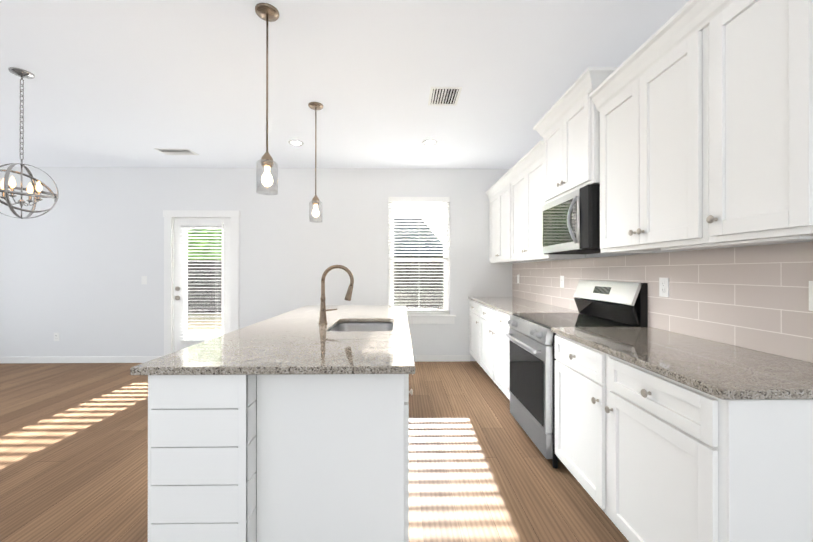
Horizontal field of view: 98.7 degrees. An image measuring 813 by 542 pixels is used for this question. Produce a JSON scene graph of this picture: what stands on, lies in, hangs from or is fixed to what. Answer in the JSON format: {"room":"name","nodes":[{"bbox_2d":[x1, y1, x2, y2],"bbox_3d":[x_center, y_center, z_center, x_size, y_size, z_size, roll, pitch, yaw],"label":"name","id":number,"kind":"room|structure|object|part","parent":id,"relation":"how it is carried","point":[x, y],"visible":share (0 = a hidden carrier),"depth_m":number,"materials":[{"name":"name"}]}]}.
{"room":"kitchen","nodes":[
{"label":"kitchen","id":0,"kind":"room"},
{"bbox_2d":[0,166,511,360],"bbox_3d":[-2.410,-0.086,4.993,7.830,2.740,0.150,0,0,-1],"label":"wall","id":1,"kind":"structure","parent":0,"point":[82,257],"depth_m":4.91,"materials":[{"name":"white paint"}]},
{"bbox_2d":[54,333,58,340],"bbox_3d":[-4.880,0.920,4.870,0.072,0.116,0.008,0,0,-1],"label":"outlet","id":2,"kind":"object","parent":1,"relation":"attached to","point":[56,336],"visible":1,"depth_m":4.87,"materials":[{"name":"white plastic"}]},
{"bbox_2d":[0,356,161,362],"bbox_3d":[-4.860,1.239,4.866,2.927,0.090,0.016,0,0,-1],"label":"baseboard","id":3,"kind":"structure","parent":1,"relation":"attached to","point":[144,359],"depth_m":4.87,"materials":[{"name":"white wood"}]},
{"bbox_2d":[142,276,146,283],"bbox_3d":[-3.673,0.129,4.891,0.072,0.116,0.010,0,0,-1],"label":"light switch","id":4,"kind":"object","parent":1,"relation":"attached to","point":[144,279],"visible":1,"depth_m":4.89,"materials":[{"name":"white plastic"}]},
{"bbox_2d":[163,210,239,355],"bbox_3d":[-2.875,0.218,4.988,1.063,2.132,0.203,0,0,-1],"label":"door frame","id":5,"kind":"structure","parent":1,"relation":"attached to","point":[168,215],"depth_m":4.89,"materials":[{"name":"white wood"}]},
{"bbox_2d":[174,218,229,351],"bbox_3d":[-2.880,0.263,4.928,0.794,2.014,0.115,0,0,-1],"label":"door","id":6,"kind":"structure","parent":1,"relation":"in","point":[179,315],"depth_m":4.93,"materials":[{"name":"white wood"}]},
{"bbox_3d":[-3.211,0.315,4.895,0.091,0.194,0.060,0,0,-1],"label":"door handle","id":7,"kind":"part","parent":6,"relation":"part of","materials":[{"name":"silver metal"}]},
{"bbox_2d":[179,222,223,343],"bbox_3d":[-2.866,0.168,4.896,0.588,1.692,0.070,0,0,-1],"label":"door blind","id":8,"kind":"object","parent":6,"relation":"attached to","point":[199,224],"visible":0.94,"depth_m":4.87,"materials":[{"name":"white plastic"}]},
{"bbox_2d":[388,198,448,312],"bbox_3d":[0.178,-0.215,5.053,0.875,1.676,0.065,0,0,-1],"label":"window","id":9,"kind":"structure","parent":1,"relation":"in","point":[391,258],"depth_m":5.03,"materials":[{"name":"white plastic"}]},
{"bbox_2d":[389,197,449,313],"bbox_3d":[0.180,-0.219,4.982,0.869,1.666,0.074,0,0,-1],"label":"window blind","id":10,"kind":"object","parent":9,"relation":"attached to","point":[443,200],"visible":1,"depth_m":4.97,"materials":[{"name":"white plastic"}]},
{"bbox_2d":[407,314,455,323],"bbox_3d":[0.180,0.682,4.966,1.037,0.133,0.104,0,0,-1],"label":"window sill","id":11,"kind":"structure","parent":1,"relation":"attached to","point":[430,318],"depth_m":4.95,"materials":[{"name":"white wood"}]},
{"bbox_2d":[414,355,469,361],"bbox_3d":[-0.722,1.239,4.937,3.258,0.090,0.012,0,0,-1],"label":"baseboard","id":12,"kind":"structure","parent":1,"relation":"attached to","point":[417,358],"depth_m":4.95,"materials":[{"name":"white wood"}]},
{"bbox_2d":[0,361,628,541],"bbox_3d":[-2.347,1.305,0.710,7.873,0.060,8.410,0,0,-1],"label":"floor","id":13,"kind":"structure","parent":0,"point":[73,452],"depth_m":2.30,"materials":[{"name":"brown wood"}]},
{"bbox_2d":[148,374,408,541],"bbox_3d":[-0.502,0.836,2.497,0.989,0.886,2.340,0,0,-1],"label":"kitchen island","id":14,"kind":"object","parent":13,"relation":"on","point":[286,458],"visible":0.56,"depth_m":1.42,"materials":[{"name":"white wood"}]},
{"bbox_2d":[130,305,414,374],"bbox_3d":[-0.514,0.374,2.498,1.054,0.030,2.400,0,0,-1],"label":"island countertop","id":15,"kind":"structure","parent":14,"relation":"on","point":[300,340],"depth_m":1.59,"materials":[{"name":"stone"}]},
{"bbox_2d":[318,265,353,324],"bbox_3d":[-0.475,0.157,2.352,0.238,0.400,0.084,0,0,-1],"label":"faucet","id":16,"kind":"object","parent":15,"relation":"on","point":[323,317],"visible":1,"depth_m":2.35,"materials":[{"name":"silver metal"}]},
{"bbox_2d":[330,322,393,330],"bbox_3d":[-0.292,0.502,2.361,0.467,0.226,0.640,0,0,-1],"label":"sink","id":17,"kind":"object","parent":15,"relation":"in","point":[365,326],"visible":0.12,"depth_m":2.66,"materials":[{"name":"silver metal"}]},
{"bbox_2d":[469,300,476,360],"bbox_3d":[1.210,0.841,4.628,0.628,0.884,0.694,0,0,-1],"label":"base cabinet","id":18,"kind":"object","parent":13,"relation":"on","point":[473,311],"depth_m":4.72,"materials":[{"name":"white wood"}]},
{"bbox_2d":[468,297,812,399],"bbox_3d":[1.231,0.375,3.011,0.640,0.030,3.929,0,0,-1],"label":"countertop","id":19,"kind":"structure","parent":18,"relation":"on","point":[723,371],"depth_m":1.42,"materials":[{"name":"stone"}]},
{"bbox_2d":[477,302,490,375],"bbox_3d":[1.220,0.839,3.994,0.628,0.884,0.735,0,0,-1],"label":"base cabinet","id":20,"kind":"object","parent":13,"relation":"on","point":[483,320],"depth_m":4.15,"materials":[{"name":"white wood"}]},
{"bbox_2d":[489,308,510,399],"bbox_3d":[1.231,0.838,3.359,0.628,0.884,0.694,0,0,-1],"label":"base cabinet","id":21,"kind":"object","parent":13,"relation":"on","point":[498,342],"depth_m":3.47,"materials":[{"name":"white wood"}]},
{"bbox_2d":[504,280,647,468],"bbox_3d":[1.189,0.677,2.624,0.728,1.203,0.760,0,0,-1],"label":"range","id":22,"kind":"object","parent":13,"relation":"on","point":[532,374],"depth_m":2.46,"materials":[{"name":"silver metal"}]},
{"bbox_3d":[0.857,0.473,2.619,0.064,0.139,0.660,0,0,-1],"label":"kitchen range handle","id":23,"kind":"part","parent":22,"relation":"part of","materials":[{"name":"silver metal"}]},
{"bbox_2d":[555,334,812,541],"bbox_3d":[1.259,0.834,1.649,0.628,0.884,1.179,0,0,-1],"label":"base cabinet","id":24,"kind":"object","parent":13,"relation":"on","point":[668,460],"depth_m":1.23,"materials":[{"name":"white wood"}]},
{"bbox_2d":[471,307,650,412],"bbox_3d":[0.907,0.560,3.002,0.030,0.192,3.315,0,0,-1],"label":"handle","id":25,"kind":"object","parent":24,"relation":"attached to","point":[644,393],"visible":1,"depth_m":1.61,"materials":[{"name":"silver metal"}]},
{"bbox_2d":[0,0,688,168],"bbox_3d":[-2.347,-1.525,0.716,8.173,0.120,8.710,0,0,-1],"label":"ceiling","id":26,"kind":"structure","parent":0,"point":[123,83],"depth_m":2.61,"materials":[{"name":"white paint"}]},
{"bbox_2d":[0,67,58,218],"bbox_3d":[-2.830,-0.922,2.569,0.383,1.078,0.386,0,0,-1],"label":"chandelier","id":27,"kind":"object","parent":26,"relation":"hanging from","point":[35,195],"depth_m":2.57,"materials":[{"name":"silver metal"}]},
{"bbox_3d":[-2.830,-0.631,2.569,0.172,0.086,0.171,0,0,24],"label":"chandelier bulb","id":28,"kind":"part","parent":27,"relation":"part of","materials":[{"name":"white glass"}]},
{"bbox_2d":[154,148,198,154],"bbox_3d":[-2.798,-1.452,4.264,0.400,0.011,0.220,0,0,-1],"label":"ceiling vent","id":29,"kind":"object","parent":26,"relation":"in","point":[172,151],"visible":0.98,"depth_m":4.25,"materials":[{"name":"white plastic"}]},
{"bbox_2d":[255,3,278,194],"bbox_3d":[-0.784,-0.950,1.966,0.128,1.025,0.128,0,0,-1],"label":"pendant light","id":30,"kind":"object","parent":26,"relation":"hanging from","point":[267,12],"depth_m":1.96,"materials":[{"name":"silver metal"}]},
{"bbox_3d":[-0.784,-0.531,1.965,0.060,0.105,0.060,0,0,-1],"label":"pendant light bulb","id":31,"kind":"part","parent":30,"relation":"part of","materials":[{"name":"white glass"}]},
{"bbox_3d":[-0.784,-0.527,1.965,0.115,0.179,0.115,0,0,-1],"label":"pendant light shade","id":32,"kind":"part","parent":30,"relation":"part of","materials":[{"name":"clear glass"}]},
{"bbox_2d":[288,140,303,145],"bbox_3d":[-1.255,-1.455,3.976,0.176,0.004,0.176,0,0,-1],"label":"recessed light","id":33,"kind":"object","parent":26,"relation":"in","point":[296,143],"visible":1,"depth_m":3.96,"materials":[{"name":"white"}]},
{"bbox_2d":[308,102,322,221],"bbox_3d":[-0.798,-0.948,3.076,0.128,1.024,0.128,0,0,-1],"label":"pendant light","id":34,"kind":"object","parent":26,"relation":"hanging from","point":[315,106],"depth_m":3.06,"materials":[{"name":"silver metal"}]},
{"bbox_3d":[-0.798,-0.528,3.075,0.060,0.105,0.060,0,0,-1],"label":"pendant light bulb","id":35,"kind":"part","parent":34,"relation":"part of","materials":[{"name":"white glass"}]},
{"bbox_3d":[-0.798,-0.525,3.075,0.115,0.179,0.115,0,0,-1],"label":"pendant light shade","id":36,"kind":"part","parent":34,"relation":"part of","materials":[{"name":"clear glass"}]},
{"bbox_2d":[422,140,437,144],"bbox_3d":[0.267,-1.456,3.961,0.176,0.004,0.176,0,0,-1],"label":"recessed light","id":37,"kind":"object","parent":26,"relation":"in","point":[429,142],"visible":1,"depth_m":3.96,"materials":[{"name":"white"}]},
{"bbox_2d":[428,87,461,105],"bbox_3d":[0.315,-1.455,2.920,0.250,0.011,0.300,0,0,-1],"label":"ceiling vent","id":38,"kind":"object","parent":26,"relation":"in","point":[443,96],"visible":1,"depth_m":2.91,"materials":[{"name":"white plastic"}]},
{"bbox_2d":[512,240,812,263],"bbox_3d":[1.663,-0.095,0.780,0.150,2.740,8.710,0,0,-1],"label":"wall","id":39,"kind":"structure","parent":0,"point":[596,254],"depth_m":2.48,"materials":[{"name":"white paint"}]},
{"bbox_2d":[489,180,536,262],"bbox_3d":[1.355,-0.582,4.471,0.344,0.922,1.020,0,0,-1],"label":"upper cabinet","id":40,"kind":"object","parent":39,"relation":"attached to","point":[499,202],"depth_m":4.44,"materials":[{"name":"white wood"}]},
{"bbox_2d":[509,152,584,259],"bbox_3d":[1.370,-0.584,3.532,0.344,0.922,1.018,0,0,-1],"label":"upper cabinet","id":41,"kind":"object","parent":39,"relation":"attached to","point":[525,185],"depth_m":3.46,"materials":[{"name":"white wood"}]},
{"bbox_2d":[541,84,616,205],"bbox_3d":[1.366,-0.882,2.630,0.382,0.608,0.770,0,0,-1],"label":"upper cabinet","id":42,"kind":"object","parent":39,"relation":"attached to","point":[569,143],"depth_m":2.50,"materials":[{"name":"white wood"}]},
{"bbox_2d":[541,184,599,253],"bbox_3d":[1.331,-0.351,2.629,0.451,0.417,0.756,0,0,-1],"label":"microwave","id":43,"kind":"object","parent":42,"relation":"attached to","point":[556,237],"depth_m":2.43,"materials":[{"name":"silver metal"}]},
{"bbox_3d":[1.142,-0.353,2.406,0.069,0.332,0.020,0,0,36],"label":"microwave handle","id":44,"kind":"part","parent":43,"relation":"part of","materials":[{"name":"silver metal"}]},
{"bbox_2d":[512,241,812,362],"bbox_3d":[1.547,0.124,3.017,0.008,0.470,3.929,0,0,-1],"label":"tile backsplash","id":45,"kind":"structure","parent":39,"relation":"attached to","point":[756,298],"depth_m":1.75,"materials":[{"name":"beige tile"}]},
{"bbox_2d":[560,276,563,287],"bbox_3d":[1.531,0.105,3.441,0.008,0.116,0.072,0,0,-1],"label":"outlet","id":46,"kind":"object","parent":45,"relation":"attached to","point":[562,281],"visible":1,"depth_m":3.43,"materials":[{"name":"white plastic"}]},
{"bbox_2d":[659,277,668,296],"bbox_3d":[1.553,0.098,2.108,0.008,0.116,0.072,0,0,-1],"label":"outlet","id":47,"kind":"object","parent":45,"relation":"attached to","point":[663,287],"visible":1,"depth_m":2.11,"materials":[{"name":"white plastic"}]},
{"bbox_2d":[809,281,812,310],"bbox_3d":[1.566,0.096,1.323,0.008,0.116,0.072,0,0,-1],"label":"outlet","id":48,"kind":"object","parent":45,"relation":"attached to","point":[810,295],"visible":1,"depth_m":1.35,"materials":[{"name":"white plastic"}]},
{"bbox_2d":[597,0,812,251],"bbox_3d":[1.402,-0.588,1.623,0.344,0.922,1.228,0,0,-1],"label":"upper cabinet","id":49,"kind":"object","parent":39,"relation":"attached to","point":[683,123],"depth_m":1.40,"materials":[{"name":"white wood"}]},
{"bbox_2d":[661,235,812,249],"bbox_3d":[1.324,-0.109,1.444,0.095,0.012,0.610,0,0,-1],"label":"under-cabinet light","id":50,"kind":"object","parent":49,"relation":"attached to","point":[769,240],"visible":1,"depth_m":1.32,"materials":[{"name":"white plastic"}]},
{"bbox_2d":[809,0,812,111],"bbox_3d":[1.419,-0.774,0.586,0.344,0.554,0.928,0,0,-1],"label":"upper cabinet","id":51,"kind":"object","parent":39,"relation":"attached to","point":[810,1],"depth_m":1.08,"materials":[{"name":"white wood"}]},
{"label":"outside","id":52,"kind":"structure","parent":0,"visible":0},
{"bbox_2d":[187,293,426,330],"bbox_3d":[-0.568,1.539,29.938,120.000,0.100,120.000,0,0,-1],"label":"ground","id":53,"kind":"structure","parent":52,"point":[202,319],"depth_m":10.00,"materials":[{"name":"white concrete"}]},
{"bbox_2d":[187,330,221,337],"bbox_3d":[-3.079,1.379,6.480,3.400,0.114,2.848,0,0,-1],"label":"patio","id":54,"kind":"structure","parent":53,"relation":"on","point":[209,331],"depth_m":7.53,"materials":[{"name":"grey concrete"}]},
{"bbox_2d":[187,229,221,259],"bbox_3d":[-13.688,-2.645,16.881,20.561,8.209,9.659,0,0,-1],"label":"trees","id":55,"kind":"object","parent":53,"relation":"on","point":[193,247],"depth_m":13.68,"materials":[{"name":"green plant"}]},
{"bbox_2d":[187,260,442,313],"bbox_3d":[-0.239,0.534,11.973,60.062,1.829,0.060,0,0,-1],"label":"fence","id":56,"kind":"object","parent":53,"relation":"on","point":[401,289],"depth_m":11.94,"materials":[{"name":"black"}]},
{"bbox_2d":[394,218,442,292],"bbox_3d":[-7.034,-1.391,27.837,19.800,5.749,10.800,0,0,-1],"label":"house","id":57,"kind":"structure","parent":53,"relation":"on","point":[426,254],"depth_m":23.94,"materials":[{"name":"grey"}]}
]}

